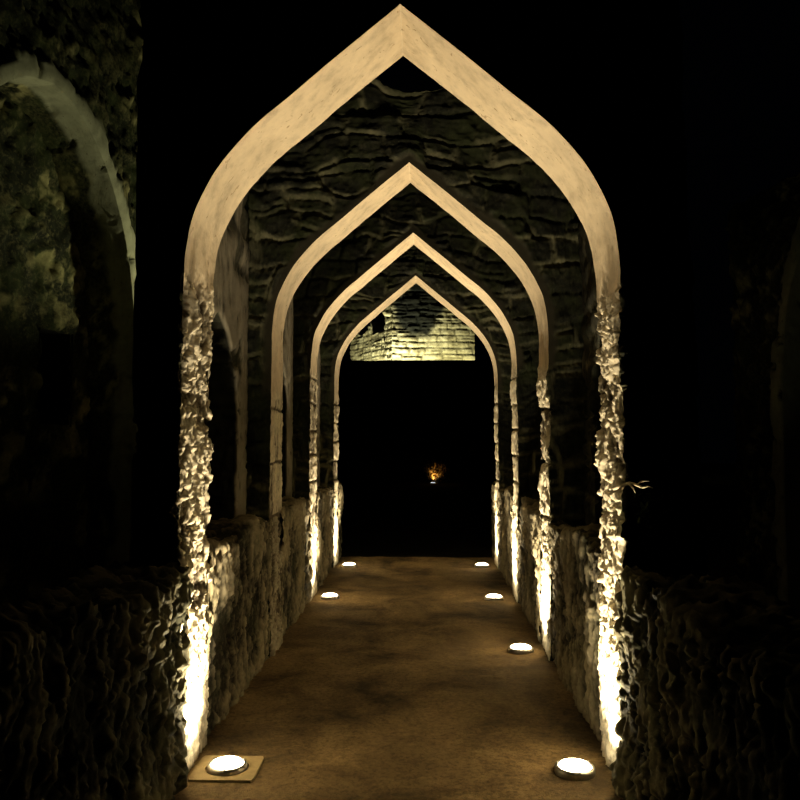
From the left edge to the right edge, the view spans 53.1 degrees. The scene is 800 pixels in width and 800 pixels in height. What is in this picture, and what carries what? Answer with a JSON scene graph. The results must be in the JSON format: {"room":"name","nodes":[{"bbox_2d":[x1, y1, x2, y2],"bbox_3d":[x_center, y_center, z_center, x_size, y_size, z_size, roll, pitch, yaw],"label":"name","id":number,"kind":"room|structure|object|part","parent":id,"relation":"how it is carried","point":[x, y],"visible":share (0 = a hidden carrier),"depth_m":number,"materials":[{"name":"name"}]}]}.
{"room":"arched garden walkway","nodes":[
{"label":"arched garden walkway","id":0,"kind":"room"},
{"bbox_2d":[129,0,321,561],"bbox_3d":[-1.263,-0.696,7.501,0.303,3.478,6.116,0,-3,2],"label":"wall","id":1,"kind":"structure","parent":0,"point":[228,381],"depth_m":5.81,"materials":[{"name":"grey stone"}]},
{"bbox_2d":[173,556,623,799],"bbox_3d":[0.085,2.096,6.462,2.240,0.251,10.120,0,-3,2],"label":"floor","id":2,"kind":"structure","parent":0,"point":[406,684],"depth_m":5.04,"materials":[{"name":"brown soil"}]},
{"bbox_2d":[188,755,263,782],"bbox_3d":[-0.866,1.835,4.010,0.326,0.066,0.306,0,-3,2],"label":"ground light","id":3,"kind":"object","parent":2,"relation":"on","point":[219,769],"visible":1,"depth_m":3.95,"materials":[{"name":"metal"}]},
{"bbox_2d":[320,593,339,599],"bbox_3d":[-0.733,2.058,8.372,0.202,0.066,0.202,0,-3,2],"label":"ground light","id":4,"kind":"object","parent":2,"relation":"on","point":[328,596],"visible":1,"depth_m":8.31,"materials":[{"name":"glass"}]},
{"bbox_2d":[341,562,356,567],"bbox_3d":[-0.667,2.167,10.489,0.202,0.066,0.202,0,-3,2],"label":"ground light","id":5,"kind":"object","parent":2,"relation":"on","point":[348,564],"visible":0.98,"depth_m":10.42,"materials":[{"name":"glass"}]},
{"bbox_2d":[281,183,542,602],"bbox_3d":[0.197,-0.169,8.515,2.932,4.550,0.618,0,-3,2],"label":"arch","id":6,"kind":"object","parent":2,"relation":"on","point":[410,218],"visible":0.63,"depth_m":8.34,"materials":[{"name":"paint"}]},
{"bbox_2d":[244,78,588,660],"bbox_3d":[0.120,-0.274,6.400,2.920,4.544,0.618,0,-3,2],"label":"arch","id":7,"kind":"object","parent":2,"relation":"on","point":[384,139],"visible":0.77,"depth_m":6.23,"materials":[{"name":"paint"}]},
{"bbox_2d":[319,245,513,568],"bbox_3d":[0.268,-0.043,10.682,2.921,4.520,0.611,0,-3,2],"label":"arch","id":8,"kind":"object","parent":2,"relation":"on","point":[413,266],"visible":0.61,"depth_m":10.49,"materials":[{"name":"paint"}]},
{"bbox_2d":[130,0,708,770],"bbox_3d":[0.086,-0.364,4.152,2.874,4.499,0.621,0,-3,2],"label":"arch","id":9,"kind":"object","parent":2,"relation":"on","point":[589,90],"visible":0.86,"depth_m":4.00,"materials":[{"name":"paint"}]},
{"bbox_2d":[612,480,652,492],"bbox_3d":[1.093,0.403,3.737,0.029,0.061,0.288,1,-3,-23],"label":"dry twig","id":10,"kind":"object","parent":9,"relation":"attached to","point":[629,483],"visible":1,"depth_m":3.74,"materials":[{"name":"brown wood"}]},
{"bbox_3d":[1.093,0.406,3.737,0.028,0.048,0.288,1,-3,-23],"label":"stem","id":11,"kind":"part","parent":10,"relation":"part of","materials":[{"name":"brown wood"}]},
{"bbox_2d":[631,492,654,528],"bbox_3d":[1.148,0.518,3.797,0.133,0.173,0.098,-2,-3,28],"label":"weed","id":12,"kind":"object","parent":9,"relation":"attached to","point":[643,509],"visible":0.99,"depth_m":3.79,"materials":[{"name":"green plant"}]},
{"bbox_3d":[1.134,0.527,3.799,0.107,0.086,0.010,-2,-3,32],"label":"stem","id":13,"kind":"part","parent":12,"relation":"part of","materials":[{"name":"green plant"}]},
{"bbox_2d":[474,563,489,567],"bbox_3d":[1.072,2.165,10.464,0.202,0.066,0.202,0,-3,2],"label":"ground light","id":14,"kind":"object","parent":2,"relation":"on","point":[478,565],"visible":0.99,"depth_m":10.40,"materials":[{"name":"glass"}]},
{"bbox_2d":[484,594,503,600],"bbox_3d":[0.977,2.055,8.318,0.202,0.066,0.202,0,-3,2],"label":"ground light","id":15,"kind":"object","parent":2,"relation":"on","point":[491,597],"visible":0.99,"depth_m":8.26,"materials":[{"name":"glass"}]},
{"bbox_2d":[508,643,533,654],"bbox_3d":[0.948,1.950,6.269,0.202,0.066,0.202,0,-3,2],"label":"ground light","id":16,"kind":"object","parent":2,"relation":"on","point":[521,649],"visible":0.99,"depth_m":6.21,"materials":[{"name":"glass"}]},
{"bbox_2d":[554,758,595,780],"bbox_3d":[0.871,1.833,3.980,0.202,0.066,0.202,0,-3,2],"label":"ground light","id":17,"kind":"object","parent":2,"relation":"on","point":[573,769],"visible":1,"depth_m":3.93,"materials":[{"name":"glass"}]},
{"bbox_2d":[337,360,495,482],"bbox_3d":[0.890,0.905,32.324,18.000,4.982,0.820,0,-3,2],"label":"wall","id":18,"kind":"structure","parent":0,"point":[396,417],"depth_m":31.99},
{"bbox_2d":[280,463,799,619],"bbox_3d":[0.723,3.129,26.866,60.000,0.268,66.000,0,-3,2],"label":"ground","id":19,"kind":"structure","parent":0,"point":[382,519],"depth_m":19.08,"materials":[{"name":"soil"}]},
{"bbox_2d":[0,0,143,605],"bbox_3d":[-3.397,-1.671,7.248,0.994,7.959,5.343,-1,-3,13],"label":"wall","id":20,"kind":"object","parent":19,"relation":"on","point":[69,69],"visible":0.57,"depth_m":7.77,"materials":[{"name":"stone"}]},
{"bbox_2d":[0,560,193,799],"bbox_3d":[-1.278,1.317,2.737,0.518,1.369,2.327,0,-3,2],"label":"hedge","id":21,"kind":"object","parent":19,"relation":"on","point":[93,668],"visible":1,"depth_m":2.96,"materials":[{"name":"green plant"}]},
{"bbox_2d":[204,514,272,734],"bbox_3d":[-1.206,1.456,5.238,0.451,1.348,1.831,0,-3,2],"label":"hedge","id":22,"kind":"object","parent":19,"relation":"on","point":[239,591],"visible":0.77,"depth_m":5.14,"materials":[{"name":"green plant"}]},
{"bbox_2d":[279,496,313,634],"bbox_3d":[-1.135,1.573,7.408,0.460,1.335,1.722,0,-3,2],"label":"hedge","id":23,"kind":"object","parent":19,"relation":"on","point":[296,577],"visible":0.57,"depth_m":7.33,"materials":[{"name":"green plant"}]},
{"bbox_2d":[315,485,335,588],"bbox_3d":[-1.072,1.678,9.550,0.462,1.346,1.775,0,-3,2],"label":"hedge","id":24,"kind":"object","parent":19,"relation":"on","point":[325,501],"visible":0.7,"depth_m":9.43,"materials":[{"name":"beige stone"}]},
{"bbox_2d":[337,481,343,559],"bbox_3d":[-1.017,1.773,11.146,0.447,1.319,0.630,0,-3,2],"label":"hedge","id":25,"kind":"object","parent":19,"relation":"on","point":[341,493],"visible":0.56,"depth_m":11.08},
{"bbox_2d":[350,284,474,360],"bbox_3d":[-0.135,-1.977,43.683,8.104,11.900,4.123,-2,-3,31],"label":"brick wall","id":26,"kind":"structure","parent":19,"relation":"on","point":[418,326],"depth_m":42.59,"materials":[{"name":"beige brick"}]},
{"bbox_3d":[-0.724,-4.564,42.149,0.279,0.290,0.665,-2,-3,31],"label":"water spout","id":27,"kind":"part","parent":26,"relation":"part of","materials":[{"name":"beige stone"}]},
{"bbox_2d":[423,460,448,483],"bbox_3d":[1.468,2.736,30.805,1.181,1.078,0.960,0,-3,2],"label":"shrub","id":28,"kind":"object","parent":19,"relation":"on","point":[435,470],"visible":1,"depth_m":30.69,"materials":[{"name":"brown plant"}]},
{"bbox_2d":[491,481,495,558],"bbox_3d":[1.490,1.782,11.067,0.436,1.294,0.630,0,-3,2],"label":"hedge","id":29,"kind":"object","parent":19,"relation":"on","point":[493,507],"visible":0.3,"depth_m":11.16,"materials":[{"name":"beige stone"}]},
{"bbox_2d":[496,486,513,590],"bbox_3d":[1.425,1.677,9.472,0.463,1.339,1.774,0,-3,2],"label":"hedge","id":30,"kind":"object","parent":19,"relation":"on","point":[504,503],"visible":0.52,"depth_m":9.37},
{"bbox_2d":[515,497,542,643],"bbox_3d":[1.364,1.571,7.330,0.470,1.333,1.725,0,-3,2],"label":"hedge","id":31,"kind":"object","parent":19,"relation":"on","point":[528,561],"visible":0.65,"depth_m":7.18,"materials":[{"name":"green plant"}]},
{"bbox_2d":[546,518,604,741],"bbox_3d":[1.297,1.463,5.159,0.461,1.326,1.834,0,-3,2],"label":"hedge","id":32,"kind":"object","parent":19,"relation":"on","point":[573,629],"visible":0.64,"depth_m":4.96,"materials":[{"name":"green plant"}]},
{"bbox_2d":[609,565,799,799],"bbox_3d":[1.199,1.322,2.660,0.518,1.351,2.323,0,-3,2],"label":"hedge","id":33,"kind":"object","parent":19,"relation":"on","point":[709,678],"visible":1,"depth_m":2.78,"materials":[{"name":"green plant"}]},
{"bbox_2d":[724,173,799,608],"bbox_3d":[4.878,-0.127,8.047,0.938,4.958,4.349,0,-3,-8],"label":"building","id":34,"kind":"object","parent":19,"relation":"on","point":[763,229],"visible":0.98,"depth_m":9.32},
{"bbox_2d":[578,43,683,525],"bbox_3d":[1.474,-0.791,5.262,0.278,3.439,1.835,0,-3,2],"label":"wall","id":35,"kind":"structure","parent":0,"point":[591,371],"depth_m":5.85,"materials":[{"name":"stone"}]}
]}

